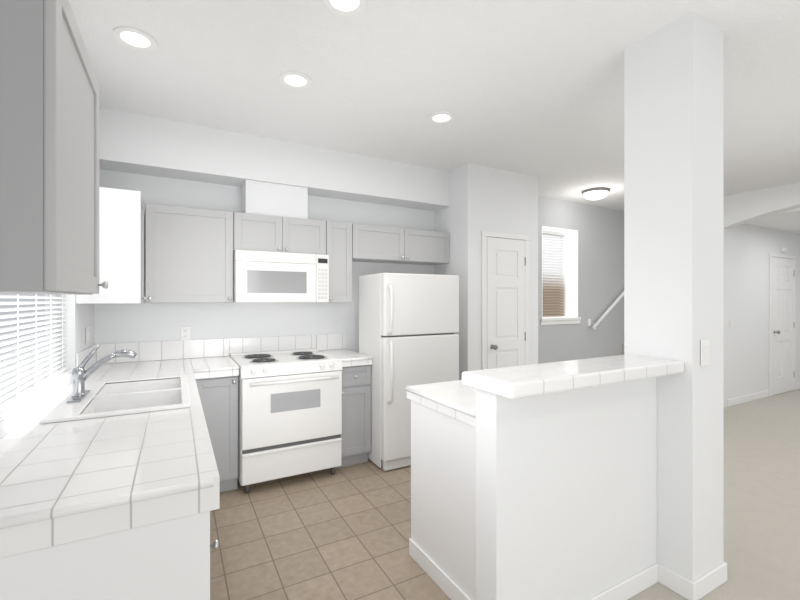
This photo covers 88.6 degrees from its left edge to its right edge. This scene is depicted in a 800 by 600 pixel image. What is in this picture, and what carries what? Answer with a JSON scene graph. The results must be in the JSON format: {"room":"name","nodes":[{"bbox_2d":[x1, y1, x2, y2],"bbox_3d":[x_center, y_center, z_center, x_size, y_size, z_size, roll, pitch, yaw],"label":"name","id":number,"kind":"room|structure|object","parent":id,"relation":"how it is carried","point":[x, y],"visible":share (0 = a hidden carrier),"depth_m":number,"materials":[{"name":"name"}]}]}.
{"room":"kitchen","nodes":[
{"label":"kitchen","id":0,"kind":"room"},
{"bbox_2d":[0,295,94,439],"bbox_3d":[-0.873,0.030,0.366,0.120,2.740,6.680,0,0,-29],"label":"wall","id":1,"kind":"structure","parent":0,"point":[79,318],"depth_m":2.45,"materials":[{"name":"white paint"}]},
{"bbox_2d":[0,294,72,421],"bbox_3d":[-1.713,-0.138,1.855,0.156,1.225,1.400,0,0,-29],"label":"window blind","id":2,"kind":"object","parent":1,"relation":"in","point":[29,370],"depth_m":1.88,"materials":[{"name":"white plastic"}]},
{"bbox_2d":[0,0,103,299],"bbox_3d":[-1.025,-0.379,1.084,0.298,0.722,0.594,0,0,-29],"label":"upper cabinet","id":3,"kind":"object","parent":1,"relation":"attached to","point":[69,225],"depth_m":0.89,"materials":[{"name":"grey wood"}]},
{"bbox_2d":[86,326,89,343],"bbox_3d":[-2.129,0.240,2.802,0.010,0.115,0.118,0,0,-29],"label":"electrical outlet","id":4,"kind":"object","parent":1,"relation":"attached to","point":[87,335],"visible":1,"depth_m":2.77,"materials":[{"name":"white plastic"}]},
{"bbox_2d":[76,187,155,303],"bbox_3d":[-1.947,-0.339,2.865,0.393,0.722,0.660,0,0,-29],"label":"upper cabinet","id":5,"kind":"object","parent":1,"relation":"attached to","point":[123,209],"depth_m":2.61,"materials":[{"name":"grey wood"}]},
{"bbox_2d":[76,344,183,419],"bbox_3d":[-1.416,0.491,2.071,0.561,0.325,2.563,0,0,-29],"label":"backsplash","id":6,"kind":"structure","parent":1,"relation":"attached to","point":[97,405],"depth_m":1.98,"materials":[{"name":"white tile"}]},
{"bbox_2d":[210,459,450,599],"bbox_3d":[-0.329,1.430,2.653,3.030,0.060,2.590,0,0,-29],"label":"floor","id":7,"kind":"structure","parent":0,"point":[343,533],"depth_m":2.40,"materials":[{"name":"beige tile"}]},
{"bbox_2d":[0,504,215,599],"bbox_3d":[-0.908,0.985,1.193,0.610,0.831,0.526,0,0,-29],"label":"base cabinet","id":8,"kind":"object","parent":7,"relation":"on","point":[165,557],"depth_m":1.01,"materials":[{"name":"grey wood"}]},
{"bbox_2d":[0,404,219,551],"bbox_3d":[-0.976,0.524,1.342,0.633,0.088,0.860,0,0,-29],"label":"countertop","id":9,"kind":"structure","parent":8,"relation":"on","point":[59,479],"depth_m":1.13,"materials":[{"name":"white tile"}]},
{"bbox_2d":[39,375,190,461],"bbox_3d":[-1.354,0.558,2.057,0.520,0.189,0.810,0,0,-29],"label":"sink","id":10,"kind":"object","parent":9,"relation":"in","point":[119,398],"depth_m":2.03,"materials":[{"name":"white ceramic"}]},
{"bbox_2d":[65,344,137,403],"bbox_3d":[-1.444,0.338,2.008,0.265,0.252,0.250,0,0,-29],"label":"faucet","id":11,"kind":"object","parent":10,"relation":"on","point":[80,375],"depth_m":1.97,"materials":[{"name":"silver metal"}]},
{"bbox_2d":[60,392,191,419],"bbox_3d":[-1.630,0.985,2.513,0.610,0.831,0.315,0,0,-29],"label":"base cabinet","id":12,"kind":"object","parent":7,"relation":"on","point":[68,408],"depth_m":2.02,"materials":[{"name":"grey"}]},
{"bbox_2d":[64,360,195,399],"bbox_3d":[-1.773,0.524,2.799,0.633,0.088,0.944,0,0,-29],"label":"countertop","id":13,"kind":"structure","parent":12,"relation":"on","point":[141,378],"depth_m":2.45,"materials":[{"name":"white tile"}]},
{"bbox_2d":[196,377,237,491],"bbox_3d":[-1.447,0.973,3.174,0.296,0.854,0.598,0,0,-29],"label":"base cabinet","id":14,"kind":"object","parent":7,"relation":"on","point":[218,395],"depth_m":2.94,"materials":[{"name":"grey wood"}]},
{"bbox_2d":[189,357,238,380],"bbox_3d":[-1.442,0.512,3.165,0.296,0.065,0.618,0,0,-29],"label":"countertop","id":15,"kind":"structure","parent":14,"relation":"on","point":[202,366],"depth_m":2.96,"materials":[{"name":"white tile"}]},
{"bbox_2d":[230,348,341,492],"bbox_3d":[-0.939,0.927,3.350,0.754,0.945,0.741,0,0,-29],"label":"range","id":16,"kind":"object","parent":7,"relation":"on","point":[289,412],"visible":1,"depth_m":3.07,"materials":[{"name":"white metal"}]},
{"bbox_2d":[335,365,370,467],"bbox_3d":[-0.518,0.973,3.683,0.295,0.854,0.598,0,0,-29],"label":"base cabinet","id":17,"kind":"object","parent":7,"relation":"on","point":[356,379],"depth_m":3.44,"materials":[{"name":"grey wood"}]},
{"bbox_2d":[318,349,372,368],"bbox_3d":[-0.513,0.512,3.674,0.295,0.065,0.618,0,0,-29],"label":"countertop","id":18,"kind":"structure","parent":17,"relation":"on","point":[348,357],"depth_m":3.48,"materials":[{"name":"white tile"}]},
{"bbox_2d":[359,273,458,470],"bbox_3d":[0.090,0.590,3.677,0.750,1.619,0.577,0,0,-29],"label":"refrigerator","id":19,"kind":"object","parent":7,"relation":"on","point":[408,326],"visible":0.77,"depth_m":3.42,"materials":[{"name":"white metal"}]},
{"bbox_2d":[95,169,623,363],"bbox_3d":[1.814,0.030,5.474,9.500,2.740,0.300,0,0,-29],"label":"wall","id":20,"kind":"structure","parent":0,"point":[600,259],"depth_m":4.02,"materials":[{"name":"white paint"}]},
{"bbox_2d":[97,338,228,363],"bbox_3d":[-1.861,0.403,3.282,0.919,0.151,0.010,0,0,-29],"label":"backsplash","id":21,"kind":"structure","parent":20,"relation":"attached to","point":[156,350],"depth_m":3.28,"materials":[{"name":"white tile"}]},
{"bbox_2d":[180,327,189,339],"bbox_3d":[-1.750,0.275,3.343,0.072,0.115,0.008,0,0,-29],"label":"electrical outlet","id":22,"kind":"object","parent":20,"relation":"attached to","point":[184,333],"visible":1,"depth_m":3.34,"materials":[{"name":"white plastic"}]},
{"bbox_2d":[156,205,235,302],"bbox_3d":[-1.647,-0.339,3.202,0.621,0.722,0.357,0,0,-29],"label":"upper cabinet","id":23,"kind":"object","parent":20,"relation":"attached to","point":[195,247],"depth_m":3.12,"materials":[{"name":"grey wood"}]},
{"bbox_2d":[241,180,307,218],"bbox_3d":[-1.090,-0.840,3.563,0.510,0.276,0.258,0,0,-29],"label":"vent duct","id":24,"kind":"object","parent":20,"relation":"attached to","point":[267,198],"visible":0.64,"depth_m":3.44,"materials":[{"name":"white paint"}]},
{"bbox_2d":[236,212,327,254],"bbox_3d":[-1.054,-0.546,3.560,0.760,0.307,0.298,0,0,-29],"label":"upper cabinet","id":25,"kind":"object","parent":20,"relation":"attached to","point":[254,232],"depth_m":3.42,"materials":[{"name":"grey wood"}]},
{"bbox_2d":[233,250,328,302],"bbox_3d":[-1.033,-0.184,3.522,0.754,0.412,0.386,0,0,-29],"label":"microwave","id":26,"kind":"object","parent":25,"relation":"attached to","point":[269,277],"visible":1,"depth_m":3.33,"materials":[{"name":"white"}]},
{"bbox_2d":[328,221,355,301],"bbox_3d":[-0.612,-0.339,3.802,0.245,0.722,0.298,0,0,-29],"label":"upper cabinet","id":27,"kind":"object","parent":20,"relation":"attached to","point":[341,236],"depth_m":3.68,"materials":[{"name":"grey wood"}]},
{"bbox_2d":[356,224,449,264],"bbox_3d":[-0.027,-0.540,4.123,1.084,0.320,0.298,0,0,-29],"label":"upper cabinet","id":28,"kind":"object","parent":20,"relation":"attached to","point":[375,244],"depth_m":3.99,"materials":[{"name":"grey wood"}]},
{"bbox_2d":[541,226,580,324],"bbox_3d":[2.075,-0.343,5.623,0.800,1.335,0.368,0,0,-29],"label":"window","id":29,"kind":"structure","parent":20,"relation":"in","point":[554,307],"depth_m":5.73,"materials":[{"name":"white"}]},
{"bbox_2d":[541,228,566,316],"bbox_3d":[2.049,-0.362,5.670,0.680,1.177,0.060,0,0,-29],"label":"blind","id":30,"kind":"object","parent":29,"relation":"attached to","point":[547,311],"depth_m":5.73,"materials":[{"name":"white plastic"}]},
{"bbox_2d":[592,291,623,329],"bbox_3d":[3.450,-0.239,6.142,1.813,1.313,0.094,0,0,-29],"label":"handrail","id":31,"kind":"object","parent":20,"relation":"attached to","point":[602,317],"depth_m":5.82,"materials":[{"name":"white wood"}]},
{"bbox_2d":[69,0,799,210],"bbox_3d":[3.346,-1.390,2.676,9.740,0.100,6.680,0,0,-29],"label":"ceiling","id":32,"kind":"structure","parent":0,"point":[532,87],"depth_m":2.46,"materials":[{"name":"white paint"}]},
{"bbox_2d":[113,26,156,50],"bbox_3d":[-1.354,-1.335,2.098,0.188,0.008,0.188,0,0,-29],"label":"recessed light","id":33,"kind":"object","parent":32,"relation":"in","point":[134,38],"visible":1,"depth_m":2.10,"materials":[{"name":"white plastic"}]},
{"bbox_2d":[99,107,448,210],"bbox_3d":[-0.884,-1.160,3.666,3.030,0.360,0.280,0,0,-29],"label":"soffit","id":34,"kind":"structure","parent":32,"relation":"attached to","point":[133,143],"depth_m":3.35,"materials":[{"name":"white paint"}]},
{"bbox_2d":[279,71,310,88],"bbox_3d":[-0.634,-1.335,2.491,0.188,0.008,0.188,0,0,-29],"label":"recessed light","id":35,"kind":"object","parent":32,"relation":"in","point":[295,79],"visible":0.98,"depth_m":2.48,"materials":[{"name":"white plastic"}]},
{"bbox_2d":[323,0,365,15],"bbox_3d":[-0.247,-1.335,1.826,0.188,0.008,0.188,0,0,-29],"label":"recessed light","id":36,"kind":"object","parent":32,"relation":"in","point":[347,7],"visible":1,"depth_m":1.86,"materials":[{"name":"white plastic"}]},
{"bbox_2d":[429,111,453,123],"bbox_3d":[0.304,-1.335,3.005,0.188,0.008,0.188,0,0,-29],"label":"recessed light","id":37,"kind":"object","parent":32,"relation":"in","point":[442,117],"visible":1,"depth_m":3.00,"materials":[{"name":"white plastic"}]},
{"bbox_2d":[582,187,609,199],"bbox_3d":[2.399,-1.288,5.030,0.310,0.104,0.310,0,0,-29],"label":"light","id":38,"kind":"object","parent":32,"relation":"attached to","point":[595,193],"visible":1,"depth_m":4.94,"materials":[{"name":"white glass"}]},
{"bbox_2d":[434,163,537,379],"bbox_3d":[0.940,0.030,4.488,0.960,2.740,0.590,0,0,-29],"label":"wall","id":39,"kind":"structure","parent":0,"point":[484,198],"depth_m":4.14,"materials":[{"name":"white paint"}]},
{"bbox_2d":[482,231,528,369],"bbox_3d":[1.107,0.356,4.193,0.634,2.087,0.084,0,0,-29],"label":"pantry door","id":40,"kind":"structure","parent":39,"relation":"in","point":[505,302],"depth_m":4.21,"materials":[{"name":"white wood"}]},
{"bbox_2d":[476,377,656,599],"bbox_3d":[0.794,0.873,1.848,1.048,1.055,0.120,0,0,-29],"label":"wall","id":41,"kind":"structure","parent":0,"point":[566,495],"depth_m":1.73,"materials":[{"name":"white paint"}]},
{"bbox_2d":[588,563,662,599],"bbox_3d":[0.814,1.355,1.801,1.062,0.090,0.042,0,0,-29],"label":"baseboard","id":42,"kind":"structure","parent":41,"relation":"attached to","point":[626,589],"depth_m":1.94,"materials":[{"name":"white wood"}]},
{"bbox_2d":[627,389,799,599],"bbox_3d":[3.418,1.430,2.544,9.500,0.060,6.380,0,0,-29],"label":"floor","id":43,"kind":"structure","parent":0,"point":[762,498],"depth_m":2.82,"materials":[{"name":"beige carpet"}]},
{"bbox_2d":[405,355,683,599],"bbox_3d":[0.636,0.844,2.085,1.098,1.112,0.947,0,0,-29],"label":"base cabinet","id":44,"kind":"object","parent":43,"relation":"on","point":[442,546],"visible":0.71,"depth_m":1.91,"materials":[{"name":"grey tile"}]},
{"bbox_2d":[405,371,632,432],"bbox_3d":[0.621,0.512,2.221,0.993,0.065,0.695,0,0,-29],"label":"countertop","id":45,"kind":"structure","parent":44,"relation":"on","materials":[{"name":"tile"}]},
{"bbox_2d":[624,12,723,581],"bbox_3d":[1.409,0.030,2.122,0.290,2.740,0.330,0,0,-29],"label":"column","id":46,"kind":"structure","parent":43,"relation":"on","point":[674,191],"depth_m":2.00,"materials":[{"name":"white paint"}]},
{"bbox_2d":[701,339,708,365],"bbox_3d":[1.452,0.250,1.949,0.072,0.125,0.010,0,0,-29],"label":"light switch","id":47,"kind":"object","parent":46,"relation":"attached to","point":[704,352],"visible":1,"depth_m":1.94,"materials":[{"name":"white plastic"}]},
{"bbox_2d":[688,562,726,599],"bbox_3d":[1.491,1.355,1.972,0.314,0.090,0.012,0,0,-29],"label":"baseboard","id":48,"kind":"structure","parent":43,"relation":"on","point":[697,589],"depth_m":1.95,"materials":[{"name":"white wood"}]},
{"bbox_2d":[724,182,799,228],"bbox_3d":[5.507,0.030,3.049,0.150,2.740,5.260,0,0,-29],"label":"wall","id":49,"kind":"structure","parent":0,"point":[741,208],"depth_m":4.99,"materials":[{"name":"white paint"}]},
{"bbox_2d":[724,224,799,406],"bbox_3d":[5.356,0.030,6.033,2.750,2.740,0.120,0,0,-29],"label":"wall","id":50,"kind":"structure","parent":0,"point":[748,249],"depth_m":5.70,"materials":[{"name":"white paint"}]},
{"bbox_2d":[728,390,768,406],"bbox_3d":[4.839,1.355,5.675,1.200,0.090,0.012,0,0,-29],"label":"baseboard","id":51,"kind":"structure","parent":50,"relation":"attached to","point":[755,396],"depth_m":5.63,"materials":[{"name":"white wood"}]},
{"bbox_2d":[769,253,794,395],"bbox_3d":[5.778,0.356,6.146,0.874,2.087,0.084,0,0,-29],"label":"hall door","id":52,"kind":"structure","parent":50,"relation":"in","point":[781,323],"depth_m":6.15,"materials":[{"name":"white wood"}]},
{"bbox_2d":[795,383,799,389],"bbox_3d":[6.370,1.355,6.513,0.510,0.090,0.012,0,0,-29],"label":"baseboard","id":53,"kind":"structure","parent":50,"relation":"attached to","point":[797,386],"depth_m":6.43,"materials":[{"name":"white wood"}]},
{"bbox_2d":[743,207,799,233],"bbox_3d":[6.715,-1.189,3.709,2.598,0.298,5.258,0,0,-29],"label":"ceiling","id":54,"kind":"structure","parent":0,"point":[787,220],"depth_m":5.43,"materials":[{"name":"white paint"}]}
]}

